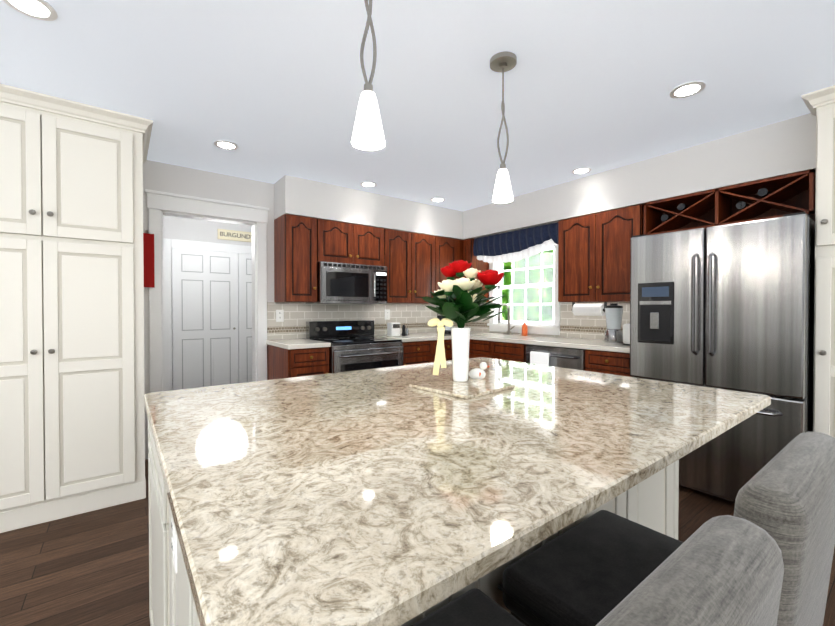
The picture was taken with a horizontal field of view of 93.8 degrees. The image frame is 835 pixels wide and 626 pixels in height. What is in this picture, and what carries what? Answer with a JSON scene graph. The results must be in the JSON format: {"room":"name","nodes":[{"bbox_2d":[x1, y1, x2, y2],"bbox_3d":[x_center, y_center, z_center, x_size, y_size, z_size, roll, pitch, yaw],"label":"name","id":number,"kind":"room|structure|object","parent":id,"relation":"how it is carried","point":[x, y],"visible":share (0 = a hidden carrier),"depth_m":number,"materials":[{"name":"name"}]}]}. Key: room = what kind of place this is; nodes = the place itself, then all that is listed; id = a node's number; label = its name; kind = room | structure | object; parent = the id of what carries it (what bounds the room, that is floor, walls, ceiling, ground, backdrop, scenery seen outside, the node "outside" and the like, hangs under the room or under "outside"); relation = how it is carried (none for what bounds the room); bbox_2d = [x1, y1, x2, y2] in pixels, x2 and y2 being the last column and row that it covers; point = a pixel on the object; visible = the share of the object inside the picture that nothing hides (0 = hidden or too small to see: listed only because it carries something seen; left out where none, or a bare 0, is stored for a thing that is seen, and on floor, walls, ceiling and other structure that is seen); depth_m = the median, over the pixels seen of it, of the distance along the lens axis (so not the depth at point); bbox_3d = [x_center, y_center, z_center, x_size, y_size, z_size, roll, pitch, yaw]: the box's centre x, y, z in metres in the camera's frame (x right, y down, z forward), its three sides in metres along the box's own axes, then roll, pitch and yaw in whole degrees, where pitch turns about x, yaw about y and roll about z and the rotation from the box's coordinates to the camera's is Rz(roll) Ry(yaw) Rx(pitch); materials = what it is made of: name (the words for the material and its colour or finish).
{"room":"kitchen","nodes":[
{"label":"kitchen","id":0,"kind":"room"},
{"bbox_2d":[163,215,251,389],"bbox_3d":[-2.718,-0.047,5.189,2.440,2.470,0.120,0,1,-37],"label":"wall","id":1,"kind":"structure","parent":0,"point":[180,228],"depth_m":5.02,"materials":[{"name":"white paint"}]},
{"bbox_2d":[163,238,251,390],"bbox_3d":[-2.658,0.134,5.149,2.245,2.110,0.017,0,1,-37],"label":"trim","id":2,"kind":"structure","parent":1,"relation":"attached to","point":[168,244],"depth_m":4.83,"materials":[{"name":"white wood"}]},
{"bbox_2d":[172,248,251,389],"bbox_3d":[-2.428,0.187,5.296,1.522,1.990,0.059,0,1,-37],"label":"closet doors","id":3,"kind":"structure","parent":1,"relation":"in","point":[211,318],"depth_m":5.09,"materials":[{"name":"white wood"}]},
{"bbox_2d":[218,229,251,241],"bbox_3d":[-2.444,-1.046,5.296,0.480,0.135,0.020,0,1,-37],"label":"sign","id":4,"kind":"object","parent":1,"relation":"attached to","point":[224,234],"visible":0.96,"depth_m":5.27,"materials":[{"name":"beige"}]},
{"bbox_2d":[143,160,426,459],"bbox_3d":[-2.138,-0.026,3.368,7.120,2.470,0.120,0,1,-37],"label":"wall","id":5,"kind":"structure","parent":0,"point":[167,178],"depth_m":3.46,"materials":[{"name":"white paint"}]},
{"bbox_2d":[143,230,154,287],"bbox_3d":[-2.211,-0.442,3.192,0.100,0.465,0.022,0,1,-37],"label":"towel","id":6,"kind":"object","parent":5,"relation":"hanging from","point":[148,250],"visible":0.69,"depth_m":3.20,"materials":[{"name":"red fabric"}]},
{"bbox_2d":[145,189,268,392],"bbox_3d":[-1.871,0.097,3.551,0.989,2.220,0.154,0,1,-37],"label":"door frame","id":7,"kind":"structure","parent":5,"relation":"attached to","point":[158,202],"depth_m":3.45,"materials":[{"name":"white wood"}]},
{"bbox_2d":[274,214,325,301],"bbox_3d":[-1.160,-0.510,3.818,0.367,0.806,0.333,0,1,-37],"label":"upper cabinet","id":8,"kind":"object","parent":5,"relation":"attached to","point":[299,241],"depth_m":3.68,"materials":[{"name":"brown wood"}]},
{"bbox_2d":[326,220,385,265],"bbox_3d":[-0.758,-0.708,4.122,0.762,0.417,0.333,0,1,-37],"label":"upper cabinet","id":9,"kind":"object","parent":5,"relation":"attached to","point":[349,243],"depth_m":4.00,"materials":[{"name":"brown wood"}]},
{"bbox_2d":[306,261,386,303],"bbox_3d":[-0.720,-0.295,4.077,0.754,0.401,0.431,0,1,-37],"label":"microwave","id":10,"kind":"object","parent":9,"relation":"attached to","point":[342,283],"visible":0.98,"depth_m":3.90,"materials":[{"name":"metal"}]},
{"bbox_2d":[267,302,457,339],"bbox_3d":[-0.416,0.070,4.592,2.653,0.366,0.014,0,1,-37],"label":"tile backsplash","id":11,"kind":"structure","parent":5,"relation":"attached to","point":[414,318],"depth_m":4.30,"materials":[{"name":"beige tile"}]},
{"bbox_2d":[276,310,283,321],"bbox_3d":[-1.360,0.028,3.862,0.075,0.120,0.008,0,1,-37],"label":"outlet","id":12,"kind":"object","parent":11,"relation":"attached to","point":[279,315],"visible":1,"depth_m":3.86,"materials":[{"name":"white plastic"}]},
{"bbox_2d":[385,310,389,319],"bbox_3d":[-0.357,0.019,4.624,0.075,0.120,0.008,0,1,-37],"label":"outlet","id":13,"kind":"object","parent":11,"relation":"attached to","point":[387,314],"visible":1,"depth_m":4.62,"materials":[{"name":"white plastic"}]},
{"bbox_2d":[386,229,441,303],"bbox_3d":[-0.171,-0.519,4.571,0.828,0.806,0.333,0,1,-37],"label":"upper cabinet","id":14,"kind":"object","parent":5,"relation":"attached to","point":[413,260],"depth_m":4.45,"materials":[{"name":"brown wood"}]},
{"bbox_2d":[442,237,453,292],"bbox_3d":[0.231,-0.522,4.877,0.410,0.806,0.333,0,1,-37],"label":"upper cabinet","id":15,"kind":"object","parent":5,"relation":"attached to","point":[447,243],"depth_m":4.77,"materials":[{"name":"brown wood"}]},
{"bbox_2d":[454,238,485,298],"bbox_3d":[0.555,-0.524,5.100,0.484,0.806,0.369,0,1,-37],"label":"upper cabinet","id":16,"kind":"object","parent":5,"relation":"attached to","point":[463,249],"depth_m":4.89,"materials":[{"name":"brown wood"}]},
{"bbox_2d":[0,459,834,625],"bbox_3d":[-0.576,1.262,1.229,7.240,0.060,9.040,0,1,-37],"label":"floor","id":17,"kind":"structure","parent":0,"point":[91,568],"depth_m":1.90,"materials":[{"name":"brown wood"}]},
{"bbox_2d":[0,83,145,532],"bbox_3d":[-2.407,-0.016,2.568,0.966,2.466,0.822,0,1,-37],"label":"tall cabinet","id":18,"kind":"object","parent":17,"relation":"on","point":[72,420],"depth_m":2.32,"materials":[{"name":"beige wood"}]},
{"bbox_2d":[267,345,328,379],"bbox_3d":[-1.126,0.756,3.676,0.372,0.898,0.623,0,1,-37],"label":"base cabinet","id":19,"kind":"object","parent":17,"relation":"on","point":[283,363],"depth_m":3.45,"materials":[{"name":"brown wood"}]},
{"bbox_2d":[266,338,330,349],"bbox_3d":[-1.128,0.285,3.662,0.389,0.040,0.637,0,1,-37],"label":"countertop","id":20,"kind":"structure","parent":19,"relation":"on","point":[302,343],"depth_m":3.50,"materials":[{"name":"white stone"}]},
{"bbox_2d":[306,320,402,372],"bbox_3d":[-0.624,0.644,3.962,0.764,1.115,0.721,0,1,-37],"label":"range","id":21,"kind":"object","parent":17,"relation":"on","point":[356,345],"visible":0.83,"depth_m":3.85,"materials":[{"name":"metal"}]},
{"bbox_2d":[147,413,678,625],"bbox_3d":[0.053,0.781,1.531,1.776,0.897,1.164,0,1,-37],"label":"kitchen island","id":22,"kind":"object","parent":17,"relation":"on","point":[655,506],"depth_m":1.17,"materials":[{"name":"wood"}]},
{"bbox_2d":[144,357,770,625],"bbox_3d":[0.134,0.316,1.441,1.820,0.032,1.435,0,1,-37],"label":"island countertop","id":23,"kind":"structure","parent":22,"relation":"on","point":[367,497],"depth_m":0.76,"materials":[{"name":"beige stone"}]},
{"bbox_2d":[409,376,514,398],"bbox_3d":[0.178,0.292,1.565,0.300,0.012,0.300,-1,1,-43],"label":"tray","id":24,"kind":"object","parent":23,"relation":"on","point":[470,388],"visible":0.81,"depth_m":1.52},
{"bbox_2d":[451,327,470,381],"bbox_3d":[0.181,0.172,1.642,0.086,0.222,0.086,0,1,-37],"label":"vase","id":25,"kind":"object","parent":24,"relation":"on","point":[460,338],"visible":0.96,"depth_m":1.61,"materials":[{"name":"white ceramic"}]},
{"bbox_2d":[422,260,509,374],"bbox_3d":[0.185,0.015,1.654,0.332,0.483,0.338,0,1,-37],"label":"bouquet","id":26,"kind":"object","parent":25,"relation":"in","point":[463,307],"visible":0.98,"depth_m":1.60,"materials":[{"name":"green plant"}]},
{"bbox_2d":[469,362,489,378],"bbox_3d":[0.268,0.254,1.710,0.075,0.082,0.068,0,1,-37],"label":"bird figurine","id":27,"kind":"object","parent":24,"relation":"on","point":[476,373],"visible":0.92,"depth_m":1.69,"materials":[{"name":"white ceramic"}]},
{"bbox_2d":[402,340,436,364],"bbox_3d":[-0.168,0.748,4.405,0.485,0.898,0.623,0,1,-37],"label":"base cabinet","id":28,"kind":"object","parent":17,"relation":"on","point":[418,352],"depth_m":4.15,"materials":[{"name":"brown wood"}]},
{"bbox_2d":[374,332,450,341],"bbox_3d":[-0.019,0.276,4.501,0.849,0.040,0.641,0,1,-37],"label":"countertop","id":29,"kind":"structure","parent":28,"relation":"on","point":[429,336],"depth_m":4.29,"materials":[{"name":"white stone"}]},
{"bbox_2d":[387,322,399,335],"bbox_3d":[-0.263,0.182,4.341,0.120,0.150,0.106,0,1,-37],"label":"can opener","id":30,"kind":"object","parent":29,"relation":"on","point":[393,328],"visible":1,"depth_m":4.30,"materials":[{"name":"white plastic"}]},
{"bbox_2d":[402,325,408,335],"bbox_3d":[-0.138,0.192,4.411,0.102,0.128,0.062,0,1,-37],"label":"pepper mill","id":31,"kind":"object","parent":29,"relation":"on","point":[405,332],"visible":1,"depth_m":4.38,"materials":[{"name":"black plastic"}]},
{"bbox_2d":[444,339,451,360],"bbox_3d":[0.125,0.745,4.628,0.480,0.898,0.623,0,1,-37],"label":"base cabinet","id":32,"kind":"object","parent":17,"relation":"on","point":[447,343],"depth_m":4.40,"materials":[{"name":"brown wood"}]},
{"bbox_2d":[469,339,526,362],"bbox_3d":[0.996,0.748,4.361,0.694,0.898,0.903,0,1,-37],"label":"base cabinet","id":33,"kind":"object","parent":17,"relation":"on","point":[516,352],"depth_m":4.10,"materials":[{"name":"brown wood"}]},
{"bbox_2d":[526,344,585,370],"bbox_3d":[1.453,0.757,3.752,0.668,0.895,0.606,0,1,-37],"label":"dishwasher","id":34,"kind":"object","parent":17,"relation":"on","point":[569,358],"visible":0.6,"depth_m":3.54,"materials":[{"name":"grey metal"}]},
{"bbox_2d":[411,515,783,625],"bbox_3d":[0.092,0.742,0.518,0.466,1.000,0.511,0,1,-37],"label":"stool","id":35,"kind":"object","parent":17,"relation":"on","point":[725,570],"visible":1,"depth_m":0.38,"materials":[{"name":"grey fabric"}]},
{"bbox_2d":[585,349,630,376],"bbox_3d":[1.797,0.760,3.367,0.623,0.898,0.410,0,1,-37],"label":"base cabinet","id":36,"kind":"object","parent":17,"relation":"on","point":[616,363],"depth_m":3.17,"materials":[{"name":"brown wood"}]},
{"bbox_2d":[470,331,629,352],"bbox_3d":[1.149,0.279,4.196,0.642,0.040,2.542,0,1,-37],"label":"countertop","id":37,"kind":"structure","parent":36,"relation":"on","point":[564,342],"depth_m":3.75,"materials":[{"name":"white stone"}]},
{"bbox_2d":[437,313,453,333],"bbox_3d":[0.361,0.097,4.742,0.170,0.310,0.200,0,1,-37],"label":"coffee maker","id":38,"kind":"object","parent":37,"relation":"on","point":[447,328],"visible":0.31,"depth_m":4.71,"materials":[{"name":"black plastic"}]},
{"bbox_2d":[498,303,514,334],"bbox_3d":[1.031,0.071,4.537,0.210,0.366,0.110,0,1,-37],"label":"faucet","id":39,"kind":"object","parent":37,"relation":"on","point":[499,318],"visible":0.96,"depth_m":4.58,"materials":[{"name":"silver metal"}]},
{"bbox_2d":[522,319,527,335],"bbox_3d":[1.202,0.163,4.390,0.072,0.187,0.062,0,1,-37],"label":"soap bottle","id":40,"kind":"object","parent":37,"relation":"on","point":[524,329],"visible":1,"depth_m":4.37,"materials":[{"name":"orange plastic"}]},
{"bbox_2d":[604,303,622,343],"bbox_3d":[1.723,0.092,3.429,0.156,0.350,0.156,0,1,-37],"label":"blender","id":41,"kind":"object","parent":37,"relation":"on","point":[613,315],"visible":1,"depth_m":3.38,"materials":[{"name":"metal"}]},
{"bbox_2d":[623,323,629,344],"bbox_3d":[1.862,0.177,3.297,0.260,0.182,0.150,0,1,-37],"label":"toaster","id":42,"kind":"object","parent":37,"relation":"on","point":[626,334],"visible":0.21,"depth_m":3.25,"materials":[{"name":"white plastic"}]},
{"bbox_2d":[498,431,834,625],"bbox_3d":[0.518,0.738,0.842,0.466,1.000,0.511,0,1,-37],"label":"stool","id":43,"kind":"object","parent":17,"relation":"on","point":[595,569],"visible":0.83,"depth_m":0.76,"materials":[{"name":"grey fabric"}]},
{"bbox_2d":[630,212,814,502],"bbox_3d":[2.133,0.322,2.746,0.814,1.787,0.942,0,1,-37],"label":"fridge","id":44,"kind":"object","parent":17,"relation":"on","point":[728,306],"visible":0.79,"depth_m":2.42,"materials":[{"name":"metal"}]},
{"bbox_2d":[801,85,834,437],"bbox_3d":[2.768,-0.010,2.043,0.667,2.466,1.020,0,1,-37],"label":"tall cabinet","id":45,"kind":"object","parent":17,"relation":"on","point":[820,104],"visible":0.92,"depth_m":2.19,"materials":[{"name":"beige wood"}]},
{"bbox_2d":[0,0,834,210],"bbox_3d":[-0.576,-1.267,1.201,7.240,0.060,9.040,0,1,-37],"label":"ceiling","id":46,"kind":"structure","parent":0,"point":[273,90],"depth_m":2.07,"materials":[{"name":"white paint"}]},
{"bbox_2d":[2,0,57,20],"bbox_3d":[-1.561,-1.237,1.571,0.170,0.007,0.170,0,1,-37],"label":"recessed light","id":47,"kind":"object","parent":46,"relation":"in","point":[42,10],"visible":1,"depth_m":1.59,"materials":[{"name":"white"}]},
{"bbox_2d":[213,140,238,149],"bbox_3d":[-1.427,-1.252,2.915,0.170,0.007,0.170,0,1,-37],"label":"recessed light","id":48,"kind":"object","parent":46,"relation":"in","point":[225,144],"visible":1,"depth_m":2.91,"materials":[{"name":"white"}]},
{"bbox_2d":[351,0,384,150],"bbox_3d":[-0.150,-0.877,1.190,0.130,0.719,0.130,0,1,-37],"label":"pendant light","id":49,"kind":"object","parent":46,"relation":"hanging from","point":[368,135],"visible":1,"depth_m":1.17,"materials":[{"name":"white glass"}]},
{"bbox_2d":[274,175,461,239],"bbox_3d":[-0.425,-1.097,4.373,2.220,0.349,0.334,0,1,-37],"label":"soffit","id":50,"kind":"structure","parent":46,"relation":"attached to","point":[297,196],"depth_m":4.04,"materials":[{"name":"white paint"}]},
{"bbox_2d":[360,181,376,186],"bbox_3d":[-0.481,-1.262,3.836,0.170,0.007,0.170,0,1,-37],"label":"recessed light","id":51,"kind":"object","parent":46,"relation":"in","point":[368,184],"visible":1,"depth_m":3.83,"materials":[{"name":"white"}]},
{"bbox_2d":[430,197,444,201],"bbox_3d":[0.227,-1.268,4.374,0.170,0.007,0.170,0,1,-37],"label":"recessed light","id":52,"kind":"object","parent":46,"relation":"in","point":[437,199],"visible":1,"depth_m":4.37,"materials":[{"name":"white"}]},
{"bbox_2d":[490,51,516,202],"bbox_3d":[0.421,-0.900,1.925,0.130,0.689,0.130,0,1,-37],"label":"pendant light","id":53,"kind":"object","parent":46,"relation":"hanging from","point":[504,61],"visible":1,"depth_m":1.91,"materials":[{"name":"white glass"}]},
{"bbox_2d":[571,167,591,173],"bbox_3d":[1.451,-1.258,3.458,0.170,0.007,0.170,0,1,-37],"label":"recessed light","id":54,"kind":"object","parent":46,"relation":"in","point":[582,170],"visible":1,"depth_m":3.45,"materials":[{"name":"white"}]},
{"bbox_2d":[462,113,815,239],"bbox_3d":[1.565,-1.092,3.893,0.334,0.349,3.506,0,1,-37],"label":"soffit","id":55,"kind":"structure","parent":46,"relation":"attached to","point":[785,147],"depth_m":3.08,"materials":[{"name":"white paint"}]},
{"bbox_2d":[473,222,557,262],"bbox_3d":[1.074,-0.746,4.377,0.066,0.345,1.198,0,1,-37],"label":"valance curtain","id":56,"kind":"object","parent":55,"relation":"hanging from","point":[515,245],"visible":0.98,"depth_m":4.34,"materials":[{"name":"blue fabric"}]},
{"bbox_2d":[669,81,705,98],"bbox_3d":[1.505,-1.244,2.181,0.170,0.007,0.170,0,1,-37],"label":"recessed light","id":57,"kind":"object","parent":46,"relation":"in","point":[688,89],"visible":1,"depth_m":2.17,"materials":[{"name":"white"}]},
{"bbox_2d":[474,302,600,339],"bbox_3d":[2.802,-0.018,2.653,0.120,2.470,7.000,0,1,-37],"label":"wall","id":58,"kind":"structure","parent":0,"point":[547,334],"depth_m":4.17,"materials":[{"name":"beige tile"}]},
{"bbox_2d":[487,245,559,334],"bbox_3d":[1.261,-0.303,4.628,0.180,1.075,1.005,0,1,-37],"label":"window","id":59,"kind":"structure","parent":58,"relation":"in","point":[534,327],"depth_m":4.60,"materials":[{"name":"white wood"}]},
{"bbox_2d":[464,302,629,339],"bbox_3d":[1.407,0.072,4.376,0.013,0.366,2.520,0,1,-37],"label":"tile backsplash","id":60,"kind":"structure","parent":58,"relation":"attached to","point":[572,326],"depth_m":4.04,"materials":[{"name":"beige tile"}]},
{"bbox_2d":[558,204,641,301],"bbox_3d":[1.750,-0.508,3.652,0.334,0.806,0.767,0,1,-37],"label":"upper cabinet","id":61,"kind":"object","parent":58,"relation":"attached to","point":[593,257],"depth_m":3.54,"materials":[{"name":"brown wood"}]},
{"bbox_2d":[572,302,606,315],"bbox_3d":[1.645,-0.038,3.745,0.116,0.130,0.332,0,1,-37],"label":"paper towel holder","id":62,"kind":"object","parent":61,"relation":"attached to","point":[588,309],"visible":0.83,"depth_m":3.70,"materials":[{"name":"white paper"}]},
{"bbox_2d":[710,169,815,225],"bbox_3d":[2.448,-0.773,2.737,0.328,0.257,0.507,0,1,-37],"label":"wine rack","id":63,"kind":"object","parent":58,"relation":"attached to","point":[778,196],"depth_m":2.72,"materials":[{"name":"brown wood"}]},
{"label":"outside","id":64,"kind":"structure","parent":0,"visible":0},
{"bbox_2d":[502,250,553,321],"bbox_3d":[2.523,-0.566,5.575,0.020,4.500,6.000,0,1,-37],"label":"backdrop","id":65,"kind":"structure","parent":64,"point":[530,291],"depth_m":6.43,"materials":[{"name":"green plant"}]}
]}

